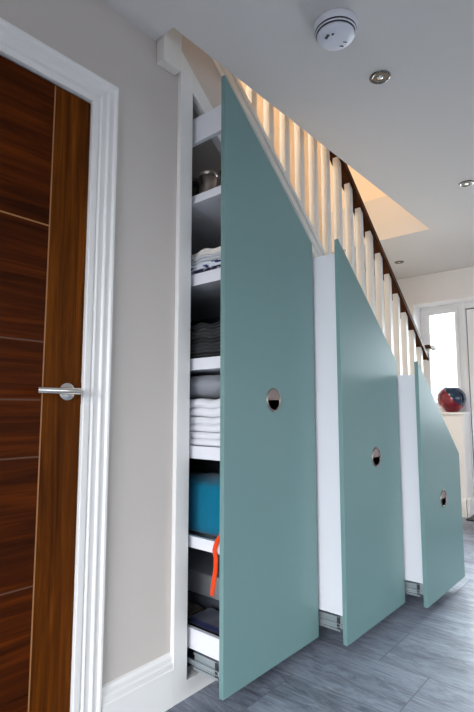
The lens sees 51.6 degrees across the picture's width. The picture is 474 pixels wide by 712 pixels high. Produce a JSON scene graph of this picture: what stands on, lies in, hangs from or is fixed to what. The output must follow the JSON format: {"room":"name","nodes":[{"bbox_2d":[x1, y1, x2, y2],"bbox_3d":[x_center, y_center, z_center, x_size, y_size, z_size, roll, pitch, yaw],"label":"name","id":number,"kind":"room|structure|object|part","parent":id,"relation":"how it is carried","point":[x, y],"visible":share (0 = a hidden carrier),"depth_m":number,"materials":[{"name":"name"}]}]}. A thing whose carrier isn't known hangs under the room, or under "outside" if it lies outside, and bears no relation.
{"room":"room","nodes":[
{"label":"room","id":0,"kind":"room"},
{"bbox_2d":[0,0,313,684],"bbox_3d":[-0.375,-0.030,1.719,0.100,2.804,6.500,-5,-8,40],"label":"wall","id":1,"kind":"structure","parent":0,"point":[137,600],"depth_m":1.68,"materials":[{"name":"grey paint"}]},
{"bbox_2d":[0,55,89,711],"bbox_3d":[-0.719,0.128,1.213,0.104,1.995,0.752,-5,-8,40],"label":"door","id":2,"kind":"structure","parent":1,"relation":"in","point":[44,127],"depth_m":1.41,"materials":[{"name":"brown wood"}]},
{"bbox_3d":[-0.507,0.099,1.398,0.019,0.019,0.132,-5,-8,40],"label":"lever","id":3,"kind":"part","parent":2,"relation":"part of","materials":[{"name":"silver metal"}]},
{"bbox_3d":[-0.511,0.107,1.471,0.009,0.053,0.053,-5,-8,40],"label":"handle","id":4,"kind":"part","parent":2,"relation":"part of","materials":[{"name":"silver metal"}]},
{"bbox_2d":[0,17,118,711],"bbox_3d":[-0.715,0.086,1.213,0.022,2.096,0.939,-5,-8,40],"label":"trim","id":5,"kind":"structure","parent":1,"relation":"attached to","point":[16,44],"depth_m":1.52,"materials":[{"name":"white wood"}]},
{"bbox_2d":[101,652,172,711],"bbox_3d":[-0.317,1.094,1.570,0.020,0.169,0.282,-5,-8,40],"label":"baseboard","id":6,"kind":"structure","parent":1,"relation":"attached to","point":[148,687],"depth_m":1.58,"materials":[{"name":"white wood"}]},
{"bbox_2d":[100,0,473,279],"bbox_3d":[1.299,-1.464,1.029,5.150,0.367,7.400,-5,-8,40],"label":"ceiling","id":7,"kind":"structure","parent":0,"point":[410,135],"depth_m":2.12,"materials":[{"name":"white paint"}]},
{"bbox_2d":[314,8,357,50],"bbox_3d":[0.356,-1.169,1.770,0.156,0.057,0.156,-5,-8,40],"label":"smoke detector","id":8,"kind":"object","parent":7,"relation":"attached to","point":[335,29],"visible":1,"depth_m":1.73,"materials":[{"name":"white plastic"}]},
{"bbox_2d":[315,16,356,41],"bbox_3d":[0.356,-1.162,1.770,0.150,0.013,0.150,-5,-8,40],"label":"vent","id":9,"kind":"object","parent":8,"relation":"attached to","point":[328,28],"depth_m":1.73,"materials":[{"name":"white plastic"}]},
{"bbox_2d":[369,70,390,83],"bbox_3d":[0.599,-1.164,2.050,0.087,0.006,0.087,-5,-8,40],"label":"recessed light","id":10,"kind":"object","parent":7,"relation":"in","point":[381,76],"visible":1,"depth_m":2.04,"materials":[{"name":"silver metal"}]},
{"bbox_2d":[459,180,473,186],"bbox_3d":[1.409,-1.058,3.010,0.087,0.006,0.087,-5,-8,40],"label":"recessed light","id":11,"kind":"object","parent":7,"relation":"in","point":[465,183],"visible":1,"depth_m":3.00,"materials":[{"name":"silver metal"}]},
{"bbox_2d":[239,79,385,337],"bbox_3d":[-0.693,-1.209,2.720,0.100,5.000,7.400,-5,-8,40],"label":"wall","id":12,"kind":"structure","parent":0,"point":[259,98],"depth_m":4.16,"materials":[{"name":"beige paint"}]},
{"bbox_2d":[165,517,473,711],"bbox_3d":[1.429,1.145,0.893,5.150,0.080,7.800,-5,-8,40],"label":"floor","id":13,"kind":"structure","parent":0,"point":[418,658],"depth_m":1.89,"materials":[{"name":"stone"}]},
{"bbox_2d":[170,52,323,705],"bbox_3d":[0.118,0.106,2.803,0.815,2.403,1.979,-5,-8,40],"label":"frame","id":14,"kind":"object","parent":13,"relation":"on","point":[187,681],"visible":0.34,"depth_m":1.80,"materials":[{"name":"white wood"}]},
{"bbox_3d":[-0.204,-0.002,1.824,0.020,2.403,0.064,-5,-8,40],"label":"post","id":15,"kind":"part","parent":14,"relation":"part of","materials":[{"name":"white wood"}]},
{"bbox_3d":[0.421,-0.250,2.584,0.020,1.636,1.855,-5,-8,40],"label":"sloping rail","id":16,"kind":"part","parent":14,"relation":"part of","materials":[{"name":"white wood"}]},
{"bbox_3d":[0.404,1.245,2.434,0.065,0.059,1.855,-5,-8,40],"label":"rail","id":17,"kind":"part","parent":14,"relation":"part of","materials":[{"name":"white wood"}]},
{"bbox_2d":[187,75,318,699],"bbox_3d":[-0.160,0.088,2.223,0.823,2.212,0.600,-5,-8,40],"label":"drawer","id":18,"kind":"object","parent":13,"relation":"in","point":[260,295],"visible":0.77,"depth_m":1.89,"materials":[{"name":"teal wood"}]},
{"bbox_2d":[187,624,218,660],"bbox_3d":[-0.168,1.050,2.111,0.782,0.070,0.542,-5,-8,40],"label":"shelf","id":19,"kind":"object","parent":18,"relation":"in","point":[205,644],"depth_m":1.72,"materials":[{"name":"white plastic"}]},
{"bbox_2d":[187,601,203,623],"bbox_3d":[-0.223,1.011,1.942,0.148,0.046,0.120,-5,-8,40],"label":"folded cloth","id":20,"kind":"object","parent":19,"relation":"in","point":[192,609],"visible":0.21,"depth_m":1.92,"materials":[{"name":"brown fabric"}]},
{"bbox_2d":[188,608,218,635],"bbox_3d":[-0.075,0.994,1.814,0.193,0.052,0.132,-5,-8,40],"label":"folded cloth","id":21,"kind":"object","parent":19,"relation":"in","point":[207,620],"visible":0.41,"depth_m":1.81,"materials":[{"name":"fabric"}]},
{"bbox_2d":[188,547,219,610],"bbox_3d":[-0.083,0.984,2.150,0.560,0.154,0.310,-5,-8,40],"label":"box","id":22,"kind":"object","parent":18,"relation":"in","point":[200,562],"visible":0.25,"depth_m":2.03,"materials":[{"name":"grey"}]},
{"bbox_2d":[188,530,219,554],"bbox_3d":[-0.168,0.719,2.148,0.782,0.040,0.542,-5,-8,40],"label":"shelf","id":23,"kind":"object","parent":18,"relation":"attached to","point":[198,540],"depth_m":1.77,"materials":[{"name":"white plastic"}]},
{"bbox_2d":[188,471,219,596],"bbox_3d":[-0.107,0.669,1.957,0.408,0.377,0.356,-5,-8,40],"label":"cloth bag","id":24,"kind":"object","parent":23,"relation":"on","point":[204,488],"visible":0.34,"depth_m":1.83,"materials":[{"name":"blue fabric"}]},
{"bbox_2d":[189,445,219,460],"bbox_3d":[-0.168,0.398,2.183,0.782,0.046,0.542,-5,-8,40],"label":"shelf","id":25,"kind":"object","parent":18,"relation":"attached to","point":[195,451],"depth_m":1.79,"materials":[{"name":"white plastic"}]},
{"bbox_2d":[189,431,219,446],"bbox_3d":[-0.112,0.336,2.079,0.513,0.051,0.427,-5,-8,40],"label":"sheet","id":26,"kind":"object","parent":25,"relation":"on","point":[202,438],"visible":0.27,"depth_m":1.81,"materials":[{"name":"white fabric"}]},
{"bbox_2d":[189,417,219,431],"bbox_3d":[-0.114,0.284,2.087,0.517,0.059,0.421,-5,-8,40],"label":"sheet","id":27,"kind":"object","parent":26,"relation":"on","point":[207,424],"visible":0.15,"depth_m":1.82,"materials":[{"name":"white fabric"}]},
{"bbox_2d":[189,398,219,417],"bbox_3d":[-0.113,0.223,2.095,0.519,0.075,0.427,-5,-8,40],"label":"sheet","id":28,"kind":"object","parent":27,"relation":"on","point":[202,407],"visible":0.27,"depth_m":1.83,"materials":[{"name":"white fabric"}]},
{"bbox_2d":[190,375,219,398],"bbox_3d":[-0.096,0.131,2.037,0.370,0.093,0.330,-5,-8,40],"label":"cushion","id":29,"kind":"object","parent":28,"relation":"on","point":[207,386],"visible":0.42,"depth_m":1.88,"materials":[{"name":"grey fabric"}]},
{"bbox_3d":[0.015,0.336,2.404,0.782,1.553,0.018,-5,-8,40],"label":"panel","id":30,"kind":"part","parent":18,"relation":"part of","materials":[{"name":"white wood"}]},
{"bbox_2d":[190,356,219,375],"bbox_3d":[-0.168,0.071,2.219,0.782,0.044,0.542,-5,-8,40],"label":"shelf","id":31,"kind":"object","parent":18,"relation":"attached to","point":[204,366],"depth_m":1.84,"materials":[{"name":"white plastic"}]},
{"bbox_2d":[190,350,219,358],"bbox_3d":[-0.087,0.017,2.054,0.400,0.025,0.358,-5,-8,40],"label":"folded cloth","id":32,"kind":"object","parent":31,"relation":"on","point":[213,353],"visible":0.06,"depth_m":1.85,"materials":[{"name":"black fabric"}]},
{"bbox_2d":[190,342,219,353],"bbox_3d":[-0.092,-0.010,2.062,0.403,0.032,0.366,-5,-8,40],"label":"folded cloth","id":33,"kind":"object","parent":32,"relation":"on","point":[198,348],"visible":0.1,"depth_m":1.85,"materials":[{"name":"grey fabric"}]},
{"bbox_2d":[190,335,219,345],"bbox_3d":[-0.096,-0.036,2.071,0.416,0.031,0.366,-5,-8,40],"label":"folded cloth","id":34,"kind":"object","parent":33,"relation":"on","point":[201,340],"visible":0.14,"depth_m":1.86,"materials":[{"name":"grey fabric"}]},
{"bbox_2d":[190,328,219,339],"bbox_3d":[-0.094,-0.064,2.067,0.415,0.038,0.360,-5,-8,40],"label":"folded cloth","id":35,"kind":"object","parent":34,"relation":"on","point":[204,332],"visible":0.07,"depth_m":1.86,"materials":[{"name":"grey fabric"}]},
{"bbox_2d":[190,321,219,332],"bbox_3d":[-0.096,-0.089,2.077,0.412,0.036,0.365,-5,-8,40],"label":"folded cloth","id":36,"kind":"object","parent":35,"relation":"on","point":[200,326],"visible":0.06,"depth_m":1.86,"materials":[{"name":"black fabric"}]},
{"bbox_2d":[190,268,220,321],"bbox_3d":[-0.168,-0.255,2.255,0.782,0.046,0.542,-5,-8,40],"label":"shelf","id":37,"kind":"object","parent":18,"relation":"attached to","point":[205,286],"depth_m":2.07,"materials":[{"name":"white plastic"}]},
{"bbox_2d":[191,264,220,274],"bbox_3d":[-0.115,-0.309,2.075,0.414,0.019,0.310,-5,-8,40],"label":"folded cloth","id":38,"kind":"object","parent":37,"relation":"on","point":[216,266],"visible":0.04,"depth_m":1.88,"materials":[{"name":"blue fabric"}]},
{"bbox_2d":[191,258,220,271],"bbox_3d":[-0.112,-0.333,2.077,0.405,0.033,0.303,-5,-8,40],"label":"folded cloth","id":39,"kind":"object","parent":38,"relation":"on","point":[206,264],"visible":0.05,"depth_m":1.89,"materials":[{"name":"white fabric"}]},
{"bbox_2d":[191,251,220,265],"bbox_3d":[-0.116,-0.359,2.082,0.419,0.034,0.307,-5,-8,40],"label":"folded cloth","id":40,"kind":"object","parent":39,"relation":"on","point":[206,257],"visible":0.1,"depth_m":1.89,"materials":[{"name":"grey fabric"}]},
{"bbox_2d":[191,246,220,259],"bbox_3d":[-0.112,-0.385,2.082,0.391,0.040,0.293,-5,-8,40],"label":"folded cloth","id":41,"kind":"object","parent":40,"relation":"on","point":[218,249],"visible":0.05,"depth_m":1.90,"materials":[{"name":"beige fabric"}]},
{"bbox_2d":[191,185,220,254],"bbox_3d":[-0.198,-0.583,2.256,0.782,0.033,0.450,-5,-8,40],"label":"shelf","id":42,"kind":"object","parent":18,"relation":"attached to","point":[206,206],"depth_m":2.11,"materials":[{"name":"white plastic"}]},
{"bbox_2d":[192,180,198,196],"bbox_3d":[-0.199,-0.678,2.100,0.106,0.121,0.109,-5,-8,40],"label":"tin","id":43,"kind":"object","parent":42,"relation":"on","point":[195,184],"visible":0.14,"depth_m":2.06,"materials":[{"name":"grey metal"}]},
{"bbox_2d":[199,170,216,193],"bbox_3d":[-0.120,-0.691,2.014,0.076,0.129,0.078,-5,-8,40],"label":"tin","id":44,"kind":"object","parent":42,"relation":"on","point":[207,178],"visible":0.52,"depth_m":1.99,"materials":[{"name":"grey metal"}]},
{"bbox_3d":[-0.119,-0.745,2.021,0.076,0.021,0.076,-5,-8,40],"label":"lid","id":45,"kind":"part","parent":44,"relation":"part of","materials":[{"name":"metal"}]},
{"bbox_3d":[-0.345,-0.887,2.131,0.800,0.105,0.018,-5,-8,40],"label":"rail","id":46,"kind":"part","parent":18,"relation":"part of","materials":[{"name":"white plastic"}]},
{"bbox_3d":[0.146,0.155,1.943,0.003,0.038,0.077,-5,-8,40],"label":"pull plate","id":47,"kind":"part","parent":18,"relation":"part of","materials":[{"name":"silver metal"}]},
{"bbox_2d":[157,28,435,400],"bbox_3d":[0.416,-0.469,3.205,0.849,3.864,3.300,-5,-8,40],"label":"staircase","id":48,"kind":"structure","parent":13,"relation":"on","point":[205,156],"depth_m":2.81,"materials":[{"name":"white paint"}]},
{"bbox_3d":[-0.258,-1.819,1.942,0.044,1.457,0.089,-5,-8,40],"label":"newel post","id":49,"kind":"part","parent":48,"relation":"part of","materials":[{"name":"white paint"}]},
{"bbox_3d":[0.653,-0.259,2.854,0.006,2.165,2.563,-5,-8,40],"label":"string moulding","id":50,"kind":"part","parent":48,"relation":"part of","materials":[{"name":"white paint"}]},
{"bbox_3d":[0.629,-0.315,2.880,0.076,2.167,2.563,-5,-8,40],"label":"rail","id":51,"kind":"part","parent":48,"relation":"part of","materials":[{"name":"white paint"}]},
{"bbox_3d":[0.600,-1.205,2.950,0.074,2.278,2.645,-5,-8,40],"label":"handrail","id":52,"kind":"part","parent":48,"relation":"part of","materials":[{"name":"brown wood"}]},
{"bbox_3d":[1.490,0.682,3.788,0.090,1.475,0.090,-5,-8,40],"label":"newel post","id":53,"kind":"part","parent":48,"relation":"part of","materials":[{"name":"white paint"}]},
{"bbox_2d":[466,515,473,521],"bbox_3d":[2.540,1.473,4.293,0.911,0.012,0.340,-5,-8,40],"label":"door mat","id":54,"kind":"object","parent":13,"relation":"on","point":[471,518],"visible":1,"depth_m":4.46,"materials":[{"name":"grey fabric"}]},
{"bbox_2d":[312,239,404,645],"bbox_3d":[0.333,0.382,2.567,0.823,1.706,0.600,-5,-8,40],"label":"drawer","id":55,"kind":"object","parent":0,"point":[360,551],"visible":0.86,"depth_m":2.19,"materials":[{"name":"teal wood"}]},
{"bbox_3d":[0.147,0.336,2.372,0.800,1.548,0.019,-5,-8,40],"label":"panel","id":56,"kind":"part","parent":55,"relation":"part of","materials":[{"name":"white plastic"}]},
{"bbox_3d":[0.656,0.456,2.307,0.003,0.038,0.077,-5,-8,40],"label":"pull plate","id":57,"kind":"part","parent":55,"relation":"part of","materials":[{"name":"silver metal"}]},
{"bbox_2d":[330,162,386,211],"bbox_3d":[1.589,-2.458,3.951,1.950,2.248,0.098,-5,-8,40],"label":"wall","id":58,"kind":"structure","parent":0,"point":[367,190],"depth_m":4.22,"materials":[{"name":"beige paint"}]},
{"bbox_2d":[397,361,464,607],"bbox_3d":[0.809,0.678,2.926,0.823,1.201,0.600,-5,-8,40],"label":"drawer","id":59,"kind":"object","parent":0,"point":[433,547],"visible":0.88,"depth_m":2.52,"materials":[{"name":"teal wood"}]},
{"bbox_3d":[0.623,0.637,2.730,0.800,1.033,0.019,-5,-8,40],"label":"panel","id":60,"kind":"part","parent":59,"relation":"part of","materials":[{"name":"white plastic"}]},
{"bbox_2d":[392,266,473,514],"bbox_3d":[3.676,0.207,3.631,5.150,2.385,0.300,-5,-8,40],"label":"wall","id":61,"kind":"structure","parent":0,"point":[457,285],"depth_m":4.85,"materials":[{"name":"paint"}]},
{"bbox_2d":[420,303,465,411],"bbox_3d":[2.137,0.024,5.084,0.404,1.108,0.082,-5,-8,40],"label":"window","id":62,"kind":"structure","parent":61,"relation":"in","point":[426,312],"depth_m":5.03,"materials":[{"name":"white plastic"}]},
{"bbox_2d":[441,412,469,414],"bbox_3d":[2.068,0.574,4.909,0.447,0.025,0.245,-5,-8,40],"label":"windowsill","id":63,"kind":"structure","parent":61,"relation":"on","point":[442,413],"depth_m":4.74,"materials":[{"name":"white wood"}]},
{"bbox_2d":[437,387,466,411],"bbox_3d":[2.130,0.432,4.861,0.268,0.247,0.268,-5,-8,40],"label":"vase","id":64,"kind":"object","parent":63,"relation":"on","point":[451,399],"visible":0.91,"depth_m":4.77,"materials":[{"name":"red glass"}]},
{"bbox_2d":[461,498,467,517],"bbox_3d":[1.887,1.454,4.826,0.710,0.169,0.020,-5,-8,40],"label":"baseboard","id":65,"kind":"structure","parent":61,"relation":"attached to","point":[463,501],"depth_m":4.60,"materials":[{"name":"white wood"}]},
{"bbox_2d":[460,301,473,491],"bbox_3d":[2.719,0.457,4.543,1.114,2.088,0.090,-5,-8,40],"label":"trim","id":66,"kind":"structure","parent":61,"relation":"attached to","point":[470,304],"depth_m":4.90,"materials":[{"name":"white plastic"}]},
{"bbox_2d":[466,308,473,457],"bbox_3d":[2.704,0.477,4.546,0.988,1.989,0.060,-5,-8,40],"label":"door","id":67,"kind":"structure","parent":61,"relation":"in","point":[470,311],"depth_m":4.88,"materials":[{"name":"white plastic"}]},
{"bbox_2d":[467,496,473,517],"bbox_3d":[2.236,1.435,4.662,0.020,0.169,0.215,-5,-8,40],"label":"baseboard","id":68,"kind":"structure","parent":61,"relation":"attached to","point":[470,502],"depth_m":4.61,"materials":[{"name":"white wood"}]}
]}

